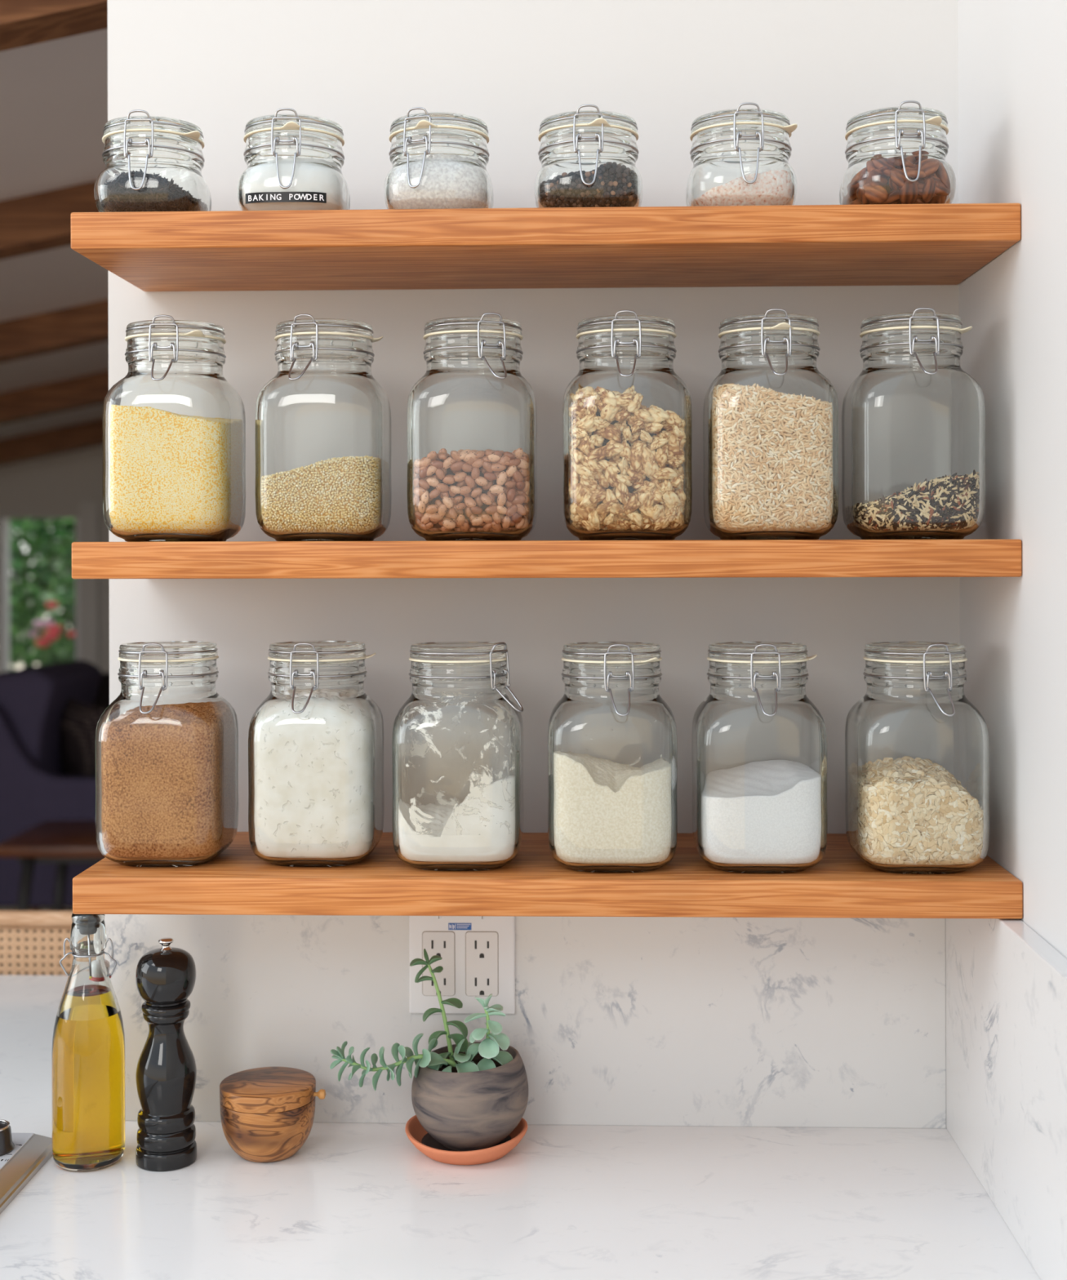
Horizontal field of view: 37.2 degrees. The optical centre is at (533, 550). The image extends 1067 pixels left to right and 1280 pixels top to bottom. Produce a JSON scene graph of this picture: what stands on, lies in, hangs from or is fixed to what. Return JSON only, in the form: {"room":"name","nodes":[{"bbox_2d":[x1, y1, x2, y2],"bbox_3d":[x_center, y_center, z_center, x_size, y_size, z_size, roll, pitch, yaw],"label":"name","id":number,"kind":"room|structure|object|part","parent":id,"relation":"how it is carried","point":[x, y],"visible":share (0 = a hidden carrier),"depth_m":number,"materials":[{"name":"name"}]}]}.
{"room":"kitchen","nodes":[
{"label":"kitchen","id":0,"kind":"room"},
{"bbox_2d":[0,906,72,975],"bbox_3d":[-1.972,1.580,3.134,5.177,0.050,10.000,0,0,2],"label":"floor","id":1,"kind":"structure","parent":0,"point":[1,908],"depth_m":6.35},
{"bbox_2d":[0,659,102,910],"bbox_3d":[-1.679,0.999,6.176,0.937,1.111,0.780,0,0,2],"label":"armchair","id":2,"kind":"object","parent":1,"relation":"on","point":[35,788],"visible":0.41,"depth_m":5.79,"materials":[{"name":"fabric"}]},
{"bbox_3d":[-2.047,1.426,6.519,0.040,0.260,0.040,0,0,2],"label":"leg","id":3,"kind":"part","parent":2,"relation":"part of","materials":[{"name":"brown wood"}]},
{"bbox_3d":[-1.958,0.850,6.185,0.381,0.811,0.620,0,0,2],"label":"backrest","id":4,"kind":"part","parent":2,"relation":"part of","materials":[{"name":"fabric"}]},
{"bbox_2d":[60,698,104,776],"bbox_3d":[-1.718,0.755,6.087,0.154,0.411,0.433,0,0,-43],"label":"cushion","id":5,"kind":"object","parent":2,"relation":"on","point":[78,724],"visible":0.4,"depth_m":6.00,"materials":[{"name":"fabric"}]},
{"bbox_2d":[0,910,104,975],"bbox_3d":[-0.806,1.042,2.540,0.534,1.022,0.430,0,0,2],"label":"cane chair","id":6,"kind":"object","parent":1,"relation":"on","point":[13,920],"visible":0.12,"depth_m":2.33,"materials":[{"name":"beige wicker"}]},
{"bbox_3d":[-0.814,0.542,2.338,0.530,0.023,0.026,0,0,2],"label":"rail","id":7,"kind":"part","parent":6,"relation":"part of","materials":[{"name":"brown wood"}]},
{"bbox_2d":[0,820,105,975],"bbox_3d":[-1.295,1.238,5.173,0.765,0.634,0.480,0,0,2],"label":"side table","id":8,"kind":"object","parent":1,"relation":"on","point":[62,843],"visible":0.25,"depth_m":5.00,"materials":[{"name":"brown wood"}]},
{"bbox_3d":[-1.619,1.255,4.982,0.112,0.602,0.040,0,0,-33],"label":"leg","id":9,"kind":"part","parent":8,"relation":"part of","materials":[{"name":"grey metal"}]},
{"bbox_3d":[-1.609,1.255,5.360,0.112,0.602,0.038,0,0,29],"label":"leg","id":10,"kind":"part","parent":8,"relation":"part of","materials":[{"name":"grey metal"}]},
{"bbox_2d":[93,672,109,710],"bbox_3d":[-1.649,1.037,6.940,0.450,1.035,0.470,0,0,2],"label":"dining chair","id":11,"kind":"object","parent":1,"relation":"on","point":[102,698],"visible":0.02,"depth_m":6.71,"materials":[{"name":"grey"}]},
{"bbox_3d":[-0.602,1.090,1.376,2.076,0.924,0.621,0,0,2],"label":"base cabinet","id":12,"kind":"object","parent":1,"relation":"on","visible":0},
{"bbox_2d":[0,975,1040,1279],"bbox_3d":[-0.609,0.613,1.631,2.107,0.030,1.206,0,0,2],"label":"countertop","id":13,"kind":"structure","parent":12,"relation":"on","point":[356,1201],"depth_m":1.44,"materials":[{"name":"stone"}]},
{"bbox_2d":[0,1119,52,1213],"bbox_3d":[-0.863,0.576,1.337,0.759,0.046,0.522,0,0,2],"label":"cooktop","id":14,"kind":"object","parent":13,"relation":"in","point":[22,1155],"visible":0.99,"depth_m":1.51,"materials":[{"name":"silver metal"}]},
{"bbox_3d":[-0.521,0.564,1.522,0.043,0.023,0.043,0,0,2],"label":"control knob","id":15,"kind":"part","parent":14,"relation":"part of","materials":[{"name":"black"}]},
{"bbox_2d":[51,913,125,1171],"bbox_3d":[-0.436,0.476,1.554,0.069,0.244,0.069,0,0,-41],"label":"oil bottle","id":16,"kind":"object","parent":13,"relation":"on","point":[88,1106],"visible":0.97,"depth_m":1.53,"materials":[{"name":"clear glass"}]},
{"bbox_3d":[-0.450,0.406,1.567,0.012,0.025,0.039,0,0,30],"label":"lever","id":17,"kind":"part","parent":16,"relation":"part of","materials":[{"name":"silver metal"}]},
{"bbox_3d":[-0.422,0.406,1.566,0.012,0.025,0.039,0,0,-26],"label":"lever","id":18,"kind":"part","parent":16,"relation":"part of","materials":[{"name":"silver metal"}]},
{"bbox_2d":[135,937,196,1171],"bbox_3d":[-0.360,0.488,1.553,0.058,0.218,0.058,0,0,44],"label":"pepper mill","id":19,"kind":"object","parent":13,"relation":"on","point":[166,1073],"visible":1,"depth_m":1.53,"materials":[{"name":"black paint"}]},
{"bbox_3d":[-0.360,0.385,1.553,0.015,0.012,0.015,0,0,2],"label":"knob","id":20,"kind":"part","parent":19,"relation":"part of","materials":[{"name":"silver metal"}]},
{"bbox_2d":[219,1066,325,1162],"bbox_3d":[-0.263,0.561,1.572,0.094,0.073,0.094,0,0,-41],"label":"salt cellar","id":21,"kind":"object","parent":13,"relation":"on","point":[267,1113],"visible":1,"depth_m":1.54,"materials":[{"name":"brown wood"}]},
{"bbox_3d":[-0.263,0.533,1.572,0.094,0.017,0.094,0,0,2],"label":"swivel lid","id":22,"kind":"part","parent":21,"relation":"part of","materials":[{"name":"brown wood"}]},
{"bbox_2d":[219,1096,315,1162],"bbox_3d":[-0.263,0.570,1.572,0.094,0.055,0.094,0,0,2],"label":"bowl","id":23,"kind":"object","parent":21,"relation":"attached to","point":[268,1131],"depth_m":1.53,"materials":[{"name":"brown wood"}]},
{"bbox_3d":[-0.213,0.537,1.566,0.016,0.010,0.010,0,0,2],"label":"pin knob","id":24,"kind":"part","parent":21,"relation":"part of","materials":[{"name":"brown wood"}]},
{"bbox_2d":[404,1115,527,1164],"bbox_3d":[-0.067,0.584,1.579,0.122,0.025,0.122,0,0,-27],"label":"saucer","id":25,"kind":"object","parent":13,"relation":"on","point":[421,1140],"visible":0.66,"depth_m":1.54,"materials":[{"name":"ceramic"}]},
{"bbox_2d":[329,948,528,1151],"bbox_3d":[-0.094,0.494,1.559,0.190,0.191,0.116,0,0,-33],"label":"potted succulent","id":26,"kind":"object","parent":25,"relation":"on","point":[468,1096],"visible":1,"depth_m":1.54,"materials":[{"name":"grey ceramic"}]},
{"bbox_3d":[-0.128,0.509,1.556,0.119,0.030,0.014,0,0,-11],"label":"stem","id":27,"kind":"part","parent":26,"relation":"part of","materials":[{"name":"green plant"}]},
{"bbox_3d":[-0.091,0.469,1.586,0.031,0.114,0.006,0,0,2],"label":"stem","id":28,"kind":"part","parent":26,"relation":"part of","materials":[{"name":"green plant"}]},
{"bbox_2d":[411,1041,528,1151],"bbox_3d":[-0.063,0.545,1.579,0.116,0.088,0.116,0,0,2],"label":"clay pot","id":29,"kind":"object","parent":26,"relation":"attached to","point":[466,1098],"depth_m":1.54,"materials":[{"name":"grey ceramic"}]},
{"bbox_3d":[-0.046,0.486,1.565,0.006,0.074,0.016,0,0,-3],"label":"stem","id":30,"kind":"part","parent":26,"relation":"part of","materials":[{"name":"green plant"}]},
{"bbox_2d":[0,28,108,439],"bbox_3d":[-1.771,-0.680,4.986,4.867,1.041,6.284,0,0,2],"label":"ceiling","id":31,"kind":"structure","parent":0,"point":[54,93],"depth_m":3.34,"materials":[{"name":"paint"}]},
{"bbox_2d":[0,180,98,259],"bbox_3d":[-1.817,-0.595,3.590,4.867,1.081,0.100,0,0,2],"label":"ceiling beam","id":32,"kind":"structure","parent":31,"relation":"attached to","point":[37,222],"depth_m":3.52,"materials":[{"name":"brown wood"}]},
{"bbox_2d":[0,418,102,466],"bbox_3d":[-1.696,-0.596,7.207,4.867,1.081,0.100,0,0,2],"label":"ceiling beam","id":33,"kind":"structure","parent":31,"relation":"attached to","point":[86,434],"depth_m":7.17,"materials":[{"name":"brown wood"}]},
{"bbox_2d":[0,0,107,51],"bbox_3d":[-1.858,-0.595,2.385,4.867,1.081,0.100,0,0,2],"label":"ceiling beam","id":34,"kind":"structure","parent":31,"relation":"attached to","point":[23,23],"depth_m":2.32,"materials":[{"name":"brown wood"}]},
{"bbox_2d":[0,298,108,363],"bbox_3d":[-1.777,-0.595,4.794,4.867,1.081,0.100,0,0,2],"label":"ceiling beam","id":35,"kind":"structure","parent":31,"relation":"attached to","point":[85,324],"depth_m":4.73,"materials":[{"name":"brown wood"}]},
{"bbox_2d":[0,370,108,425],"bbox_3d":[-1.737,-0.595,5.998,4.867,1.081,0.100,0,0,2],"label":"ceiling beam","id":36,"kind":"structure","parent":31,"relation":"attached to","point":[91,389],"depth_m":5.95,"materials":[{"name":"brown wood"}]},
{"bbox_2d":[0,444,109,672],"bbox_3d":[-1.724,-0.145,7.988,4.757,3.400,0.120,0,0,2],"label":"wall","id":37,"kind":"structure","parent":0,"point":[51,486],"depth_m":7.95,"materials":[{"name":"grey paint"}]},
{"bbox_2d":[0,518,79,672],"bbox_3d":[-2.937,0.698,7.994,1.346,1.721,0.150,0,0,2],"label":"window","id":38,"kind":"structure","parent":37,"relation":"in","point":[40,597],"depth_m":7.99,"materials":[{"name":"white"}]},
{"bbox_2d":[79,502,99,668],"bbox_3d":[-2.220,0.656,7.930,0.088,1.800,0.030,0,0,2],"label":"trim","id":39,"kind":"structure","parent":37,"relation":"attached to","point":[88,511],"depth_m":7.92,"materials":[{"name":"white"}]},
{"bbox_2d":[107,0,959,833],"bbox_3d":[0.058,-0.100,1.723,1.015,3.300,0.115,0,0,2],"label":"wall","id":40,"kind":"structure","parent":0,"point":[215,66],"depth_m":1.67,"materials":[{"name":"white paint"}]},
{"bbox_2d":[104,914,946,1128],"bbox_3d":[-0.012,0.464,1.657,0.875,0.266,0.020,0,0,2],"label":"backsplash","id":41,"kind":"structure","parent":40,"relation":"attached to","point":[771,1022],"depth_m":1.64,"materials":[{"name":"stone"}]},
{"bbox_2d":[408,915,515,1014],"bbox_3d":[-0.074,0.423,1.645,0.110,0.116,0.008,0,0,2],"label":"wall outlet","id":42,"kind":"object","parent":41,"relation":"attached to","point":[477,953],"visible":0.81,"depth_m":1.64,"materials":[{"name":"white plastic"}]},
{"bbox_2d":[422,931,454,995],"bbox_3d":[-0.098,0.428,1.646,0.033,0.066,0.005,0,0,2],"label":"receptacle","id":43,"kind":"object","parent":42,"relation":"attached to","point":[442,944],"depth_m":1.64,"materials":[{"name":"white plastic"}]},
{"bbox_2d":[466,932,497,995],"bbox_3d":[-0.053,0.428,1.644,0.033,0.066,0.005,0,0,2],"label":"receptacle","id":44,"kind":"object","parent":42,"relation":"attached to","point":[482,948],"depth_m":1.64,"materials":[{"name":"white plastic"}]},
{"bbox_2d":[71,203,1020,291],"bbox_3d":[0.011,-0.293,1.546,0.857,0.034,0.240,0,0,2],"label":"wall shelf","id":45,"kind":"object","parent":40,"relation":"attached to","point":[938,243],"visible":1,"depth_m":1.44,"materials":[{"name":"brown wood"}]},
{"bbox_2d":[93,109,211,212],"bbox_3d":[-0.362,-0.357,1.508,0.102,0.098,0.108,0,0,2],"label":"glass jar","id":46,"kind":"object","parent":45,"relation":"on","point":[153,163],"visible":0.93,"depth_m":1.47,"materials":[{"name":"clear glass"}]},
{"bbox_3d":[-0.364,-0.355,1.458,0.023,0.049,0.009,0,0,3],"label":"lever","id":47,"kind":"part","parent":46,"relation":"part of","materials":[{"name":"silver metal"}]},
{"bbox_3d":[-0.362,-0.394,1.511,0.093,0.019,0.093,0,0,2],"label":"lid","id":48,"kind":"part","parent":46,"relation":"part of","materials":[{"name":"clear glass"}]},
{"bbox_2d":[236,107,350,210],"bbox_3d":[-0.227,-0.358,1.503,0.102,0.098,0.108,0,0,2],"label":"glass jar","id":49,"kind":"object","parent":45,"relation":"on","point":[293,162],"visible":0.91,"depth_m":1.46,"materials":[{"name":"clear glass"}]},
{"bbox_3d":[-0.227,-0.356,1.454,0.023,0.049,0.009,0,0,0],"label":"lever","id":50,"kind":"part","parent":49,"relation":"part of","materials":[{"name":"silver metal"}]},
{"bbox_3d":[-0.227,-0.394,1.506,0.093,0.019,0.093,0,0,2],"label":"lid","id":51,"kind":"part","parent":49,"relation":"part of","materials":[{"name":"clear glass"}]},
{"bbox_2d":[383,106,493,208],"bbox_3d":[-0.089,-0.358,1.500,0.102,0.098,0.106,0,0,2],"label":"glass jar","id":52,"kind":"object","parent":45,"relation":"on","point":[439,160],"visible":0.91,"depth_m":1.46,"materials":[{"name":"clear glass"}]},
{"bbox_3d":[-0.108,-0.356,1.453,0.023,0.049,0.009,0,0,21],"label":"lever","id":53,"kind":"part","parent":52,"relation":"part of","materials":[{"name":"silver metal"}]},
{"bbox_3d":[-0.089,-0.394,1.502,0.093,0.019,0.093,0,0,2],"label":"lid","id":54,"kind":"part","parent":52,"relation":"part of","materials":[{"name":"clear glass"}]},
{"bbox_2d":[534,104,642,207],"bbox_3d":[0.052,-0.359,1.494,0.102,0.098,0.108,0,0,2],"label":"glass jar","id":55,"kind":"object","parent":45,"relation":"on","point":[588,158],"visible":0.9,"depth_m":1.45,"materials":[{"name":"clear glass"}]},
{"bbox_3d":[0.050,-0.357,1.444,0.023,0.049,0.009,0,0,2],"label":"lever","id":56,"kind":"part","parent":55,"relation":"part of","materials":[{"name":"silver metal"}]},
{"bbox_3d":[0.052,-0.395,1.497,0.093,0.019,0.093,0,0,2],"label":"lid","id":57,"kind":"part","parent":55,"relation":"part of","materials":[{"name":"clear glass"}]},
{"bbox_2d":[685,102,797,206],"bbox_3d":[0.195,-0.359,1.489,0.102,0.098,0.108,0,0,2],"label":"glass jar","id":58,"kind":"object","parent":45,"relation":"on","point":[740,157],"visible":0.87,"depth_m":1.45,"materials":[{"name":"clear glass"}]},
{"bbox_3d":[0.195,-0.395,1.492,0.093,0.019,0.093,0,0,2],"label":"lid","id":59,"kind":"part","parent":58,"relation":"part of","materials":[{"name":"clear glass"}]},
{"bbox_3d":[0.196,-0.357,1.440,0.023,0.049,0.009,0,0,-1],"label":"lever","id":60,"kind":"part","parent":58,"relation":"part of","materials":[{"name":"silver metal"}]},
{"bbox_2d":[839,100,955,204],"bbox_3d":[0.341,-0.359,1.484,0.102,0.098,0.108,0,0,2],"label":"glass jar","id":61,"kind":"object","parent":45,"relation":"on","point":[895,155],"visible":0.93,"depth_m":1.44,"materials":[{"name":"clear glass"}]},
{"bbox_3d":[0.341,-0.396,1.488,0.093,0.019,0.093,0,0,2],"label":"lid","id":62,"kind":"part","parent":61,"relation":"part of","materials":[{"name":"clear glass"}]},
{"bbox_3d":[0.342,-0.357,1.435,0.023,0.049,0.009,0,0,-2],"label":"lever","id":63,"kind":"part","parent":61,"relation":"part of","materials":[{"name":"silver metal"}]},
{"bbox_2d":[71,538,1022,578],"bbox_3d":[0.011,0.007,1.546,0.857,0.034,0.240,0,0,2],"label":"wall shelf","id":64,"kind":"object","parent":40,"relation":"attached to","point":[735,557],"visible":1,"depth_m":1.43,"materials":[{"name":"brown wood"}]},
{"bbox_2d":[102,315,245,542],"bbox_3d":[-0.344,-0.114,1.516,0.121,0.211,0.135,0,0,2],"label":"glass jar","id":65,"kind":"object","parent":64,"relation":"on","point":[174,426],"visible":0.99,"depth_m":1.47,"materials":[{"name":"clear glass"}]},
{"bbox_3d":[-0.344,-0.174,1.462,0.023,0.038,0.026,0,0,0],"label":"lever","id":66,"kind":"part","parent":65,"relation":"part of","materials":[{"name":"silver metal"}]},
{"bbox_3d":[-0.344,-0.206,1.523,0.093,0.019,0.093,0,0,2],"label":"lid","id":67,"kind":"part","parent":65,"relation":"part of","materials":[{"name":"clear glass"}]},
{"bbox_2d":[254,314,391,541],"bbox_3d":[-0.200,-0.114,1.512,0.121,0.211,0.133,0,0,2],"label":"glass jar","id":68,"kind":"object","parent":64,"relation":"on","point":[322,423],"visible":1,"depth_m":1.46,"materials":[{"name":"clear glass"}]},
{"bbox_3d":[-0.216,-0.174,1.459,0.023,0.038,0.026,0,0,15],"label":"lever","id":69,"kind":"part","parent":68,"relation":"part of","materials":[{"name":"silver metal"}]},
{"bbox_3d":[-0.200,-0.207,1.519,0.093,0.019,0.093,0,0,2],"label":"lid","id":70,"kind":"part","parent":68,"relation":"part of","materials":[{"name":"clear glass"}]},
{"bbox_2d":[406,311,537,541],"bbox_3d":[-0.057,-0.115,1.505,0.121,0.211,0.129,0,0,2],"label":"glass jar","id":71,"kind":"object","parent":64,"relation":"on","point":[472,415],"visible":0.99,"depth_m":1.45,"materials":[{"name":"clear glass"}]},
{"bbox_3d":[-0.058,-0.207,1.509,0.093,0.019,0.093,0,0,2],"label":"lid","id":72,"kind":"part","parent":71,"relation":"part of","materials":[{"name":"clear glass"}]},
{"bbox_3d":[-0.034,-0.175,1.452,0.023,0.038,0.026,0,0,-23],"label":"lever","id":73,"kind":"part","parent":71,"relation":"part of","materials":[{"name":"silver metal"}]},
{"bbox_2d":[562,310,692,540],"bbox_3d":[0.088,-0.115,1.495,0.121,0.211,0.135,0,0,2],"label":"glass jar","id":74,"kind":"object","parent":64,"relation":"on","point":[627,414],"visible":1,"depth_m":1.45,"materials":[{"name":"clear glass"}]},
{"bbox_3d":[0.088,-0.208,1.502,0.093,0.019,0.093,0,0,2],"label":"lid","id":75,"kind":"part","parent":74,"relation":"part of","materials":[{"name":"clear glass"}]},
{"bbox_3d":[0.084,-0.175,1.441,0.023,0.038,0.026,0,0,3],"label":"lever","id":76,"kind":"part","parent":74,"relation":"part of","materials":[{"name":"silver metal"}]},
{"bbox_2d":[702,308,839,540],"bbox_3d":[0.222,-0.116,1.487,0.121,0.211,0.135,0,0,2],"label":"glass jar","id":77,"kind":"object","parent":64,"relation":"on","point":[771,417],"visible":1,"depth_m":1.44,"materials":[{"name":"clear glass"}]},
{"bbox_3d":[0.222,-0.208,1.494,0.093,0.019,0.093,0,0,2],"label":"lid","id":78,"kind":"part","parent":77,"relation":"part of","materials":[{"name":"clear glass"}]},
{"bbox_3d":[0.221,-0.176,1.433,0.023,0.038,0.026,0,0,1],"label":"lever","id":79,"kind":"part","parent":77,"relation":"part of","materials":[{"name":"silver metal"}]},
{"bbox_2d":[841,306,985,539],"bbox_3d":[0.355,-0.116,1.483,0.121,0.211,0.135,0,0,2],"label":"glass jar","id":80,"kind":"object","parent":64,"relation":"on","point":[913,420],"visible":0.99,"depth_m":1.43,"materials":[{"name":"clear glass"}]},
{"bbox_3d":[0.355,-0.208,1.490,0.093,0.019,0.093,0,0,2],"label":"lid","id":81,"kind":"part","parent":80,"relation":"part of","materials":[{"name":"clear glass"}]},
{"bbox_3d":[0.355,-0.176,1.429,0.023,0.038,0.026,0,0,0],"label":"lever","id":82,"kind":"part","parent":80,"relation":"part of","materials":[{"name":"silver metal"}]},
{"bbox_2d":[72,831,1022,919],"bbox_3d":[0.012,0.313,1.546,0.857,0.034,0.240,0,0,2],"label":"wall shelf","id":83,"kind":"object","parent":40,"relation":"attached to","point":[237,882],"visible":0.54,"depth_m":1.43,"materials":[{"name":"brown wood"}]},
{"bbox_2d":[95,640,239,866],"bbox_3d":[-0.352,0.191,1.522,0.121,0.211,0.135,0,0,2],"label":"glass jar","id":84,"kind":"object","parent":83,"relation":"on","point":[166,747],"visible":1,"depth_m":1.47,"materials":[{"name":"clear glass"}]},
{"bbox_3d":[-0.356,0.131,1.467,0.023,0.038,0.026,0,0,4],"label":"lever","id":85,"kind":"part","parent":84,"relation":"part of","materials":[{"name":"silver metal"}]},
{"bbox_3d":[-0.352,0.099,1.529,0.093,0.019,0.093,0,0,2],"label":"lid","id":86,"kind":"part","parent":84,"relation":"part of","materials":[{"name":"clear glass"}]},
{"bbox_2d":[248,640,384,866],"bbox_3d":[-0.208,0.191,1.520,0.121,0.211,0.135,0,0,2],"label":"glass jar","id":87,"kind":"object","parent":83,"relation":"on","point":[316,794],"visible":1,"depth_m":1.47,"materials":[{"name":"clear glass"}]},
{"bbox_3d":[-0.215,0.131,1.466,0.023,0.038,0.026,0,0,7],"label":"lever","id":88,"kind":"part","parent":87,"relation":"part of","materials":[{"name":"silver metal"}]},
{"bbox_3d":[-0.208,0.098,1.527,0.093,0.019,0.093,0,0,2],"label":"lid","id":89,"kind":"part","parent":87,"relation":"part of","materials":[{"name":"clear glass"}]},
{"bbox_2d":[391,641,523,871],"bbox_3d":[-0.069,0.191,1.506,0.123,0.211,0.121,0,0,2],"label":"glass jar","id":90,"kind":"object","parent":83,"relation":"on","point":[457,740],"visible":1,"depth_m":1.45,"materials":[{"name":"clear glass"}]},
{"bbox_3d":[-0.071,0.098,1.506,0.093,0.019,0.093,0,0,2],"label":"lid","id":91,"kind":"part","parent":90,"relation":"part of","materials":[{"name":"clear glass"}]},
{"bbox_3d":[-0.021,0.130,1.470,0.026,0.038,0.023,0,0,36],"label":"lever","id":92,"kind":"part","parent":90,"relation":"part of","materials":[{"name":"silver metal"}]},
{"bbox_2d":[547,641,677,873],"bbox_3d":[0.074,0.190,1.490,0.121,0.211,0.134,0,0,2],"label":"glass jar","id":93,"kind":"object","parent":83,"relation":"on","point":[612,740],"visible":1,"depth_m":1.44,"materials":[{"name":"clear glass"}]},
{"bbox_3d":[0.074,0.098,1.496,0.093,0.019,0.093,0,0,2],"label":"lid","id":94,"kind":"part","parent":93,"relation":"part of","materials":[{"name":"clear glass"}]},
{"bbox_3d":[0.079,0.130,1.435,0.023,0.038,0.026,0,0,-5],"label":"lever","id":95,"kind":"part","parent":93,"relation":"part of","materials":[{"name":"silver metal"}]},
{"bbox_2d":[691,641,827,873],"bbox_3d":[0.211,0.190,1.485,0.121,0.211,0.135,0,0,2],"label":"glass jar","id":96,"kind":"object","parent":83,"relation":"on","point":[759,743],"visible":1,"depth_m":1.44,"materials":[{"name":"clear glass"}]},
{"bbox_3d":[0.211,0.097,1.492,0.093,0.019,0.093,0,0,2],"label":"lid","id":97,"kind":"part","parent":96,"relation":"part of","materials":[{"name":"clear glass"}]},
{"bbox_3d":[0.212,0.130,1.430,0.023,0.038,0.026,0,0,-1],"label":"lever","id":98,"kind":"part","parent":96,"relation":"part of","materials":[{"name":"silver metal"}]},
{"bbox_2d":[844,641,989,874],"bbox_3d":[0.358,0.189,1.480,0.121,0.211,0.133,0,0,2],"label":"glass jar","id":99,"kind":"object","parent":83,"relation":"on","point":[917,749],"visible":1,"depth_m":1.43,"materials":[{"name":"clear glass"}]},
{"bbox_3d":[0.358,0.097,1.487,0.093,0.019,0.093,0,0,2],"label":"lid","id":100,"kind":"part","parent":99,"relation":"part of","materials":[{"name":"clear glass"}]},
{"bbox_3d":[0.369,0.129,1.427,0.023,0.038,0.026,0,0,-11],"label":"lever","id":101,"kind":"part","parent":99,"relation":"part of","materials":[{"name":"silver metal"}]},
{"bbox_2d":[958,0,1066,958],"bbox_3d":[0.450,-0.101,0.051,0.120,3.300,3.200,0,0,2],"label":"wall","id":102,"kind":"structure","parent":0,"point":[1012,54],"depth_m":1.41,"materials":[{"name":"white paint"}]},
{"bbox_2d":[945,918,1066,1279],"bbox_3d":[0.424,0.463,1.323,0.020,0.265,0.660,0,0,2],"label":"backsplash","id":103,"kind":"structure","parent":102,"relation":"attached to","point":[1006,985],"depth_m":1.37,"materials":[{"name":"stone"}]}
]}

